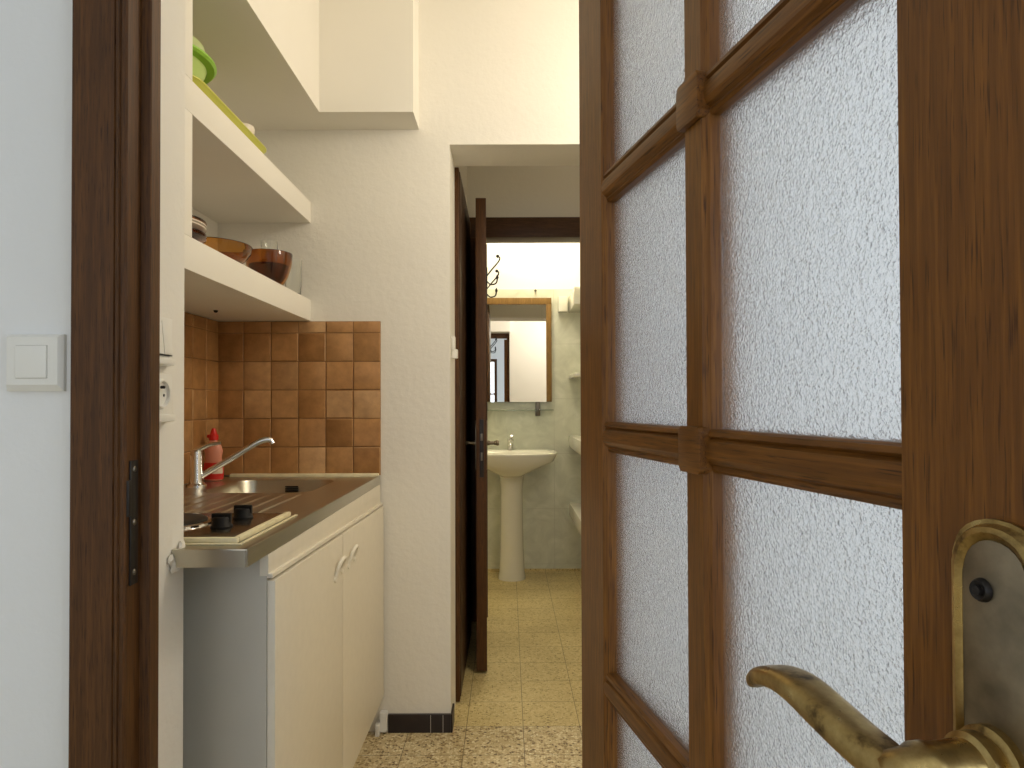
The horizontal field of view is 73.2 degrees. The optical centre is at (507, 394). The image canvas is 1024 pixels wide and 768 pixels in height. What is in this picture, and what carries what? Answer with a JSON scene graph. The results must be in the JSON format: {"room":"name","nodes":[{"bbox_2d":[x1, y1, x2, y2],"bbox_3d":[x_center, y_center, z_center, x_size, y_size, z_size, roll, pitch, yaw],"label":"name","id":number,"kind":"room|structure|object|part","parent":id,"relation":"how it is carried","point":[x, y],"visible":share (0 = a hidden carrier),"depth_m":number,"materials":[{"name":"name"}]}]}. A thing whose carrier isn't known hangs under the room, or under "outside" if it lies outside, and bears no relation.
{"room":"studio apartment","nodes":[
{"label":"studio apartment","id":0,"kind":"room"},
{"bbox_2d":[0,0,71,767],"bbox_3d":[-1.788,-0.217,0.996,2.425,2.750,0.035,0,-1,0],"label":"wall","id":1,"kind":"structure","parent":0,"point":[36,35],"depth_m":0.97,"materials":[{"name":"white paint"}]},
{"bbox_2d":[6,334,66,390],"bbox_3d":[-0.664,-0.045,0.968,0.080,0.080,0.015,0,-1,0],"label":"light switch","id":2,"kind":"object","parent":1,"relation":"attached to","point":[34,362],"visible":1,"depth_m":0.96,"materials":[{"name":"white plastic"}]},
{"bbox_2d":[158,0,184,767],"bbox_3d":[-1.788,-0.215,1.120,2.425,2.750,0.214,0,-1,0],"label":"wall pier","id":3,"kind":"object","parent":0,"point":[172,117],"depth_m":1.18,"materials":[{"name":"beige paint"}]},
{"bbox_2d":[159,373,174,421],"bbox_3d":[-0.566,0.004,1.122,0.018,0.080,0.080,0,-1,0],"label":"wall socket","id":4,"kind":"object","parent":3,"relation":"attached to","point":[165,394],"visible":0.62,"depth_m":1.14,"materials":[{"name":"white plastic"}]},
{"bbox_2d":[160,316,175,365],"bbox_3d":[-0.567,-0.089,1.123,0.017,0.080,0.080,0,-1,0],"label":"light switch","id":5,"kind":"object","parent":3,"relation":"attached to","point":[166,350],"visible":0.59,"depth_m":1.13,"materials":[{"name":"white plastic"}]},
{"bbox_2d":[184,207,218,484],"bbox_3d":[-1.080,-0.208,1.825,0.142,2.750,1.196,0,-1,0],"label":"wall","id":6,"kind":"structure","parent":0,"point":[201,361],"depth_m":2.26,"materials":[{"name":"ceramic"}]},
{"bbox_2d":[184,108,310,320],"bbox_3d":[-0.857,-0.440,1.828,0.328,0.346,1.196,0,-1,0],"label":"wall shelf","id":7,"kind":"object","parent":6,"relation":"attached to","point":[213,280],"visible":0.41,"depth_m":1.86,"materials":[{"name":"beige paint"}]},
{"bbox_2d":[192,231,206,243],"bbox_3d":[-0.801,-0.355,1.570,0.212,0.019,0.212,0,-1,0],"label":"plate","id":8,"kind":"object","parent":7,"relation":"on","point":[199,237],"visible":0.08,"depth_m":1.57,"materials":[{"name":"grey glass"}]},
{"bbox_2d":[192,228,206,237],"bbox_3d":[-0.801,-0.362,1.570,0.212,0.019,0.212,0,-1,0],"label":"plate","id":9,"kind":"object","parent":8,"relation":"on","point":[193,229],"visible":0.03,"depth_m":1.56,"materials":[{"name":"brown ceramic"}]},
{"bbox_2d":[192,221,206,232],"bbox_3d":[-0.801,-0.376,1.570,0.212,0.019,0.212,0,-1,0],"label":"plate","id":10,"kind":"object","parent":9,"relation":"on","point":[195,225],"visible":0.02,"depth_m":1.57,"materials":[{"name":"beige ceramic"}]},
{"bbox_2d":[192,218,206,228],"bbox_3d":[-0.801,-0.383,1.570,0.212,0.019,0.212,0,-1,0],"label":"plate","id":11,"kind":"object","parent":10,"relation":"on","point":[193,219],"visible":0.03,"depth_m":1.56,"materials":[{"name":"beige ceramic"}]},
{"bbox_2d":[192,215,206,225],"bbox_3d":[-0.801,-0.391,1.570,0.212,0.019,0.212,0,-1,0],"label":"plate","id":12,"kind":"object","parent":11,"relation":"on","point":[193,216],"visible":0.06,"depth_m":1.56,"materials":[{"name":"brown ceramic"}]},
{"bbox_2d":[204,237,252,263],"bbox_3d":[-0.793,-0.371,1.850,0.204,0.060,0.204,0,-1,0],"label":"glass bowl","id":13,"kind":"object","parent":7,"relation":"on","point":[238,251],"visible":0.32,"depth_m":1.79,"materials":[{"name":"orange glass"}]},
{"bbox_2d":[245,248,292,285],"bbox_3d":[-0.759,-0.393,2.190,0.146,0.112,0.146,0,-1,0],"label":"glass bowl","id":14,"kind":"object","parent":7,"relation":"on","point":[274,264],"visible":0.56,"depth_m":2.13,"materials":[{"name":"orange glass"}]},
{"bbox_2d":[261,240,277,249],"bbox_3d":[-0.813,-0.429,2.351,0.056,0.188,0.056,0,-1,0],"label":"drinking glass","id":15,"kind":"object","parent":7,"relation":"on","point":[265,244],"visible":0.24,"depth_m":2.33,"materials":[{"name":"white"}]},
{"bbox_2d":[285,258,301,294],"bbox_3d":[-0.727,-0.396,2.335,0.060,0.122,0.060,0,-1,0],"label":"drinking glass","id":16,"kind":"object","parent":7,"relation":"on","point":[294,281],"visible":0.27,"depth_m":2.31,"materials":[{"name":"white"}]},
{"bbox_2d":[185,0,310,222],"bbox_3d":[-0.858,-0.777,1.833,0.328,0.329,1.196,0,-1,0],"label":"wall shelf","id":17,"kind":"object","parent":6,"relation":"attached to","point":[233,181],"visible":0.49,"depth_m":1.95,"materials":[{"name":"beige paint"}]},
{"bbox_2d":[192,75,266,153],"bbox_3d":[-0.821,-0.704,1.794,0.237,0.033,0.544,0,-1,0],"label":"tray","id":18,"kind":"object","parent":17,"relation":"on","point":[206,90],"visible":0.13,"depth_m":1.74,"materials":[{"name":"yellow plastic"}]},
{"bbox_2d":[192,45,216,83],"bbox_3d":[-0.832,-0.742,1.610,0.282,0.091,0.282,0,-1,0],"label":"mixing bowl","id":19,"kind":"object","parent":18,"relation":"on","point":[204,67],"visible":0.13,"depth_m":1.61,"materials":[{"name":"green plastic"}]},
{"bbox_2d":[193,36,204,51],"bbox_3d":[-0.832,-0.772,1.610,0.230,0.101,0.230,0,-1,0],"label":"salad bowl","id":20,"kind":"object","parent":19,"relation":"in","point":[196,42],"visible":0.05,"depth_m":1.60,"materials":[{"name":"green plastic"}]},
{"bbox_2d":[242,122,254,133],"bbox_3d":[-0.752,-0.725,1.950,0.070,0.066,0.070,0,-1,0],"label":"cup","id":21,"kind":"object","parent":18,"relation":"on","point":[251,128],"visible":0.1,"depth_m":1.94,"materials":[{"name":"beige ceramic"}]},
{"bbox_2d":[193,0,418,129],"bbox_3d":[-0.669,-1.263,1.839,0.709,0.642,1.196,0,-1,0],"label":"wall cabinet","id":22,"kind":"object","parent":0,"point":[280,64],"depth_m":2.28,"materials":[{"name":"beige paint"}]},
{"bbox_2d":[218,0,579,731],"bbox_3d":[0.224,-0.203,2.528,2.750,2.750,0.234,0,-1,0],"label":"wall","id":23,"kind":"structure","parent":0,"point":[499,79],"depth_m":2.43,"materials":[{"name":"beige paint"}]},
{"bbox_2d":[375,710,387,736],"bbox_3d":[-0.437,1.135,2.385,0.038,0.075,0.040,0,-1,0],"label":"trim","id":24,"kind":"structure","parent":23,"relation":"attached to","point":[381,725],"depth_m":2.38,"materials":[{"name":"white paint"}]},
{"bbox_2d":[388,703,454,732],"bbox_3d":[-0.305,1.141,2.439,0.224,0.063,0.093,0,-1,0],"label":"baseboard","id":25,"kind":"structure","parent":23,"relation":"attached to","point":[397,722],"depth_m":2.39,"materials":[{"name":"black tile"}]},
{"bbox_2d":[451,336,457,358],"bbox_3d":[-0.193,-0.172,2.495,0.022,0.080,0.045,0,-1,0],"label":"light switch","id":26,"kind":"object","parent":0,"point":[454,352],"depth_m":2.48,"materials":[{"name":"white plastic"}]},
{"bbox_2d":[455,166,466,203],"bbox_3d":[-0.283,-0.193,3.159,0.135,2.750,1.028,0,-1,0],"label":"wall","id":27,"kind":"structure","parent":0,"point":[463,169],"depth_m":3.46,"materials":[{"name":"beige paint"}]},
{"bbox_2d":[455,167,470,701],"bbox_3d":[-0.196,0.151,3.025,0.026,2.046,0.766,0,-1,0],"label":"door","id":28,"kind":"structure","parent":27,"relation":"in","point":[462,220],"depth_m":2.74,"materials":[{"name":"brown wood"}]},
{"bbox_2d":[466,198,498,670],"bbox_3d":[-0.124,0.168,3.274,0.153,2.007,0.706,0,-1,-2],"label":"door","id":29,"kind":"structure","parent":27,"relation":"in","point":[481,443],"depth_m":2.93,"materials":[{"name":"brown wood"}]},
{"bbox_3d":[-0.167,0.208,3.027,0.051,0.024,0.108,0,-1,-2],"label":"lever","id":30,"kind":"part","parent":29,"relation":"part of","materials":[{"name":"gold metal"}]},
{"bbox_3d":[-0.139,0.215,2.986,0.004,0.210,0.036,0,-1,-2],"label":"handle plate","id":31,"kind":"part","parent":29,"relation":"part of","materials":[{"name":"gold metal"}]},
{"bbox_3d":[-0.125,0.159,3.287,0.052,1.650,0.480,0,-1,-2],"label":"raised panel","id":32,"kind":"part","parent":29,"relation":"part of","materials":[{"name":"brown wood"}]},
{"bbox_3d":[-0.112,0.226,2.925,0.018,0.245,0.002,0,-1,-2],"label":"latch plate","id":33,"kind":"part","parent":29,"relation":"part of","materials":[{"name":"black metal"}]},
{"bbox_2d":[487,269,498,297],"bbox_3d":[-0.073,-0.531,3.298,0.063,0.139,0.022,0,-1,-2],"label":"coat hook","id":34,"kind":"object","parent":29,"relation":"attached to","point":[496,270],"visible":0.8,"depth_m":3.29,"materials":[{"name":"black metal"}]},
{"bbox_3d":[-0.066,0.208,3.030,0.051,0.024,0.108,0,-1,-2],"label":"lever","id":35,"kind":"part","parent":29,"relation":"part of","materials":[{"name":"gold metal"}]},
{"bbox_2d":[486,255,500,285],"bbox_3d":[-0.064,-0.550,3.038,0.063,0.139,0.022,0,-1,-2],"label":"coat hook","id":36,"kind":"object","parent":29,"relation":"attached to","point":[497,256],"visible":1,"depth_m":3.04,"materials":[{"name":"black metal"}]},
{"bbox_2d":[353,571,581,767],"bbox_3d":[-0.246,1.204,0.984,5.500,0.100,8.000,0,-1,0],"label":"floor","id":37,"kind":"structure","parent":0,"point":[533,675],"depth_m":2.70,"materials":[{"name":"tile"}]},
{"bbox_2d":[183,484,383,767],"bbox_3d":[-0.705,0.735,1.835,0.586,0.862,1.120,0,-1,0],"label":"base cabinet","id":38,"kind":"object","parent":37,"relation":"on","point":[283,652],"visible":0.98,"depth_m":1.38,"materials":[{"name":"beige laminate"}]},
{"bbox_3d":[-0.722,0.728,1.285,0.551,0.862,0.018,0,-1,0],"label":"panel","id":39,"kind":"part","parent":38,"relation":"part of","materials":[{"name":"white wood"}]},
{"bbox_2d":[167,473,379,573],"bbox_3d":[-0.728,0.343,1.781,0.566,0.163,1.246,0,-1,0],"label":"countertop","id":40,"kind":"structure","parent":38,"relation":"on","point":[313,497],"depth_m":1.77,"materials":[{"name":"silver metal"}]},
{"bbox_2d":[203,428,223,480],"bbox_3d":[-0.967,0.195,2.268,0.066,0.172,0.044,0,-1,0],"label":"soap bottle","id":41,"kind":"object","parent":40,"relation":"on","point":[213,455],"visible":0.8,"depth_m":2.25,"materials":[{"name":"red plastic"}]},
{"bbox_2d":[185,437,275,487],"bbox_3d":[-0.852,0.205,2.126,0.258,0.149,0.060,0,-1,-17],"label":"tap","id":42,"kind":"object","parent":40,"relation":"on","point":[197,474],"visible":1,"depth_m":2.10,"materials":[{"name":"silver metal"}]},
{"bbox_2d":[185,449,206,487],"bbox_3d":[-0.947,0.222,2.097,0.060,0.115,0.060,0,-1,0],"label":"tap","id":43,"kind":"object","parent":42,"relation":"attached to","point":[197,474],"depth_m":2.08,"materials":[{"name":"silver metal"}]},
{"bbox_3d":[-0.916,0.160,2.105,0.078,0.037,0.026,0,-1,-11],"label":"lever","id":44,"kind":"part","parent":42,"relation":"part of","materials":[{"name":"silver metal"}]},
{"bbox_3d":[-0.840,0.196,2.139,0.228,0.130,0.023,0,-1,-21],"label":"spout","id":45,"kind":"part","parent":42,"relation":"part of","materials":[{"name":"silver metal"}]},
{"bbox_2d":[184,505,296,544],"bbox_3d":[-0.724,0.252,1.388,0.501,0.035,0.327,0,-1,0],"label":"cooktop","id":46,"kind":"object","parent":40,"relation":"in","point":[199,528],"visible":0.48,"depth_m":1.36,"materials":[{"name":"metal"}]},
{"bbox_3d":[-0.566,0.248,1.365,0.042,0.028,0.042,0,-1,0],"label":"knob","id":47,"kind":"part","parent":46,"relation":"part of","materials":[{"name":"black plastic"}]},
{"bbox_3d":[-0.734,0.266,1.398,0.470,0.007,0.293,0,-1,0],"label":"plate","id":48,"kind":"part","parent":46,"relation":"part of","materials":[{"name":"metal"}]},
{"bbox_3d":[-0.566,0.249,1.475,0.042,0.028,0.042,0,-1,0],"label":"knob","id":49,"kind":"part","parent":46,"relation":"part of","materials":[{"name":"black plastic"}]},
{"bbox_3d":[-0.724,0.354,2.121,0.320,0.150,0.340,0,-1,0],"label":"sink bowl","id":50,"kind":"part","parent":40,"relation":"part of","materials":[{"name":"silver metal"}]},
{"bbox_3d":[-0.439,0.690,1.540,0.015,0.684,0.524,0,-1,0],"label":"cabinet door","id":51,"kind":"part","parent":38,"relation":"part of","materials":[{"name":"beige laminate"}]},
{"bbox_3d":[-0.425,0.439,1.756,0.025,0.059,0.085,0,-1,0],"label":"handle","id":52,"kind":"part","parent":38,"relation":"part of","materials":[{"name":"white plastic"}]},
{"bbox_3d":[-0.425,0.441,1.899,0.025,0.059,0.085,0,-1,0],"label":"handle","id":53,"kind":"part","parent":38,"relation":"part of","materials":[{"name":"white plastic"}]},
{"bbox_3d":[-0.439,0.704,2.099,0.015,0.670,0.587,0,-1,0],"label":"cabinet door","id":54,"kind":"part","parent":38,"relation":"part of","materials":[{"name":"beige laminate"}]},
{"bbox_2d":[488,449,556,581],"bbox_3d":[0.022,0.782,4.466,0.590,0.832,0.482,0,-1,0],"label":"washbasin","id":55,"kind":"object","parent":37,"relation":"on","point":[511,466],"visible":0.81,"depth_m":4.45,"materials":[{"name":"white ceramic"}]},
{"bbox_2d":[507,435,513,449],"bbox_3d":[0.016,0.316,4.596,0.048,0.104,0.138,0,-1,0],"label":"tap","id":56,"kind":"object","parent":55,"relation":"on","point":[510,439],"visible":1,"depth_m":4.62,"materials":[{"name":"silver metal"}]},
{"bbox_2d":[488,449,556,477],"bbox_3d":[0.021,0.447,4.471,0.590,0.160,0.482,0,-1,0],"label":"basin","id":57,"kind":"object","parent":55,"relation":"in","point":[516,463],"depth_m":4.28,"materials":[{"name":"white ceramic"}]},
{"bbox_2d":[467,166,579,216],"bbox_3d":[-0.176,-0.186,3.718,2.250,2.750,0.090,0,-1,0],"label":"wall","id":58,"kind":"structure","parent":0,"point":[508,191],"depth_m":3.69,"materials":[{"name":"beige paint"}]},
{"bbox_2d":[469,217,579,621],"bbox_3d":[0.234,0.124,3.696,0.893,2.127,0.135,0,-1,0],"label":"door frame","id":59,"kind":"structure","parent":58,"relation":"attached to","point":[498,229],"depth_m":3.64,"materials":[{"name":"brown wood"}]},
{"bbox_2d":[486,243,579,289],"bbox_3d":[-0.178,-1.134,4.805,2.250,0.825,0.120,0,-1,0],"label":"wall","id":60,"kind":"structure","parent":0,"point":[520,265],"depth_m":4.74,"materials":[{"name":"white paint"}]},
{"bbox_2d":[487,298,551,401],"bbox_3d":[0.019,-0.307,4.691,0.554,0.708,0.026,0,-2,-1],"label":"mirror","id":61,"kind":"object","parent":60,"relation":"attached to","point":[519,330],"visible":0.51,"depth_m":4.69,"materials":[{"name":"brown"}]},
{"bbox_2d":[487,402,553,415],"bbox_3d":[0.020,0.094,4.658,0.570,0.098,0.118,0,-1,0],"label":"glass shelf","id":62,"kind":"object","parent":60,"relation":"attached to","point":[537,410],"visible":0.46,"depth_m":4.66,"materials":[{"name":"white"}]},
{"bbox_3d":[0.020,0.102,4.657,0.570,0.006,0.115,0,-1,0],"label":"shelf pane","id":63,"kind":"part","parent":62,"relation":"part of","materials":[{"name":"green glass"}]},
{"bbox_2d":[487,289,580,568],"bbox_3d":[-0.174,0.232,4.781,2.250,1.907,0.132,0,-1,0],"label":"tiles","id":64,"kind":"structure","parent":60,"relation":"attached to","point":[551,539],"depth_m":4.71,"materials":[{"name":"grey tile"}]},
{"bbox_2d":[558,296,567,312],"bbox_3d":[0.372,-0.618,4.697,0.062,0.107,0.056,0,-1,0],"label":"wall bracket","id":65,"kind":"object","parent":64,"relation":"attached to","point":[562,300],"visible":1,"depth_m":4.67,"materials":[{"name":"white ceramic"}]},
{"bbox_2d":[488,568,580,571],"bbox_3d":[-0.336,1.194,4.706,1.920,0.018,0.018,0,-1,0],"label":"baseboard","id":66,"kind":"structure","parent":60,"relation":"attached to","point":[566,569],"depth_m":4.70,"materials":[{"name":"tile"}]},
{"bbox_3d":[0.669,-0.181,4.248,0.100,2.750,0.970,0,-1,0],"label":"wall","id":67,"kind":"structure","parent":0,"visible":0},
{"bbox_2d":[568,287,579,312],"bbox_3d":[0.515,-0.619,4.517,0.204,0.106,0.416,0,-1,0],"label":"wall ledge","id":68,"kind":"object","parent":67,"relation":"attached to","point":[574,298],"visible":0.44,"depth_m":4.42,"materials":[{"name":"white ceramic"}]},
{"bbox_2d":[569,373,579,378],"bbox_3d":[0.516,-0.125,4.510,0.204,0.025,0.416,0,-1,0],"label":"wall ledge","id":69,"kind":"object","parent":67,"relation":"attached to","point":[574,375],"visible":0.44,"depth_m":4.44,"materials":[{"name":"white ceramic"}]},
{"bbox_2d":[569,502,580,534],"bbox_3d":[0.519,0.771,4.298,0.204,0.088,0.816,0,-1,0],"label":"wall ledge","id":70,"kind":"object","parent":67,"relation":"attached to","point":[574,507],"visible":0.24,"depth_m":4.37,"materials":[{"name":"white ceramic"}]},
{"bbox_2d":[569,435,580,454],"bbox_3d":[0.518,0.310,4.304,0.204,0.080,0.816,0,-1,0],"label":"wall ledge","id":71,"kind":"object","parent":67,"relation":"attached to","point":[574,440],"visible":0.24,"depth_m":4.32,"materials":[{"name":"white ceramic"}]},
{"bbox_3d":[0.962,-0.224,1.090,3.075,2.750,0.225,0,-1,0],"label":"wall","id":72,"kind":"structure","parent":0,"visible":0},
{"bbox_2d":[68,0,160,767],"bbox_3d":[-0.221,0.074,0.988,0.772,2.160,0.068,0,-1,0],"label":"door frame","id":73,"kind":"structure","parent":72,"relation":"attached to","point":[115,376],"depth_m":0.96,"materials":[{"name":"brown wood"}]},
{"bbox_3d":[-0.528,0.179,0.969,0.004,0.174,0.026,0,-1,0],"label":"strike plate","id":74,"kind":"part","parent":73,"relation":"part of","materials":[{"name":"black metal"}]},
{"bbox_2d":[579,0,1023,767],"bbox_3d":[0.157,0.119,0.633,0.112,2.042,0.708,0,-1,-11],"label":"door","id":75,"kind":"structure","parent":72,"relation":"in","point":[802,221],"depth_m":0.50,"materials":[{"name":"brown wood"}]},
{"bbox_3d":[0.165,0.536,0.769,0.005,0.323,0.241,0,-1,-11],"label":"glass pane","id":76,"kind":"part","parent":75,"relation":"part of","materials":[{"name":"white"}]},
{"bbox_3d":[0.162,-0.431,0.782,0.005,0.322,0.241,0,-1,-11],"label":"glass pane","id":77,"kind":"part","parent":75,"relation":"part of","materials":[{"name":"white"}]},
{"bbox_3d":[0.163,-0.109,0.778,0.005,0.322,0.241,0,-1,-11],"label":"glass pane","id":78,"kind":"part","parent":75,"relation":"part of","materials":[{"name":"white"}]},
{"bbox_3d":[0.164,0.213,0.773,0.005,0.322,0.241,0,-1,-11],"label":"glass pane","id":79,"kind":"part","parent":75,"relation":"part of","materials":[{"name":"white glass"}]},
{"bbox_3d":[0.215,-0.435,0.514,0.005,0.322,0.238,0,-1,-11],"label":"glass pane","id":80,"kind":"part","parent":75,"relation":"part of","materials":[{"name":"white"}]},
{"bbox_3d":[0.216,-0.113,0.509,0.005,0.322,0.238,0,-1,-11],"label":"glass pane","id":81,"kind":"part","parent":75,"relation":"part of","materials":[{"name":"white"}]},
{"bbox_3d":[0.217,0.209,0.505,0.005,0.322,0.238,0,-1,-11],"label":"glass pane","id":82,"kind":"part","parent":75,"relation":"part of","materials":[{"name":"white glass"}]},
{"bbox_3d":[0.188,0.174,0.368,0.069,0.039,0.138,0,-1,-11],"label":"handle lever","id":83,"kind":"part","parent":75,"relation":"part of","materials":[{"name":"gold metal"}]},
{"bbox_3d":[0.231,0.182,0.325,0.008,0.246,0.052,0,-1,-11],"label":"handle plate","id":84,"kind":"part","parent":75,"relation":"part of","materials":[{"name":"gold metal"}]},
{"bbox_3d":[0.230,0.181,0.325,0.002,0.224,0.035,0,-1,-11],"label":"plate","id":85,"kind":"part","parent":75,"relation":"part of","materials":[{"name":"gold metal"}]}
]}

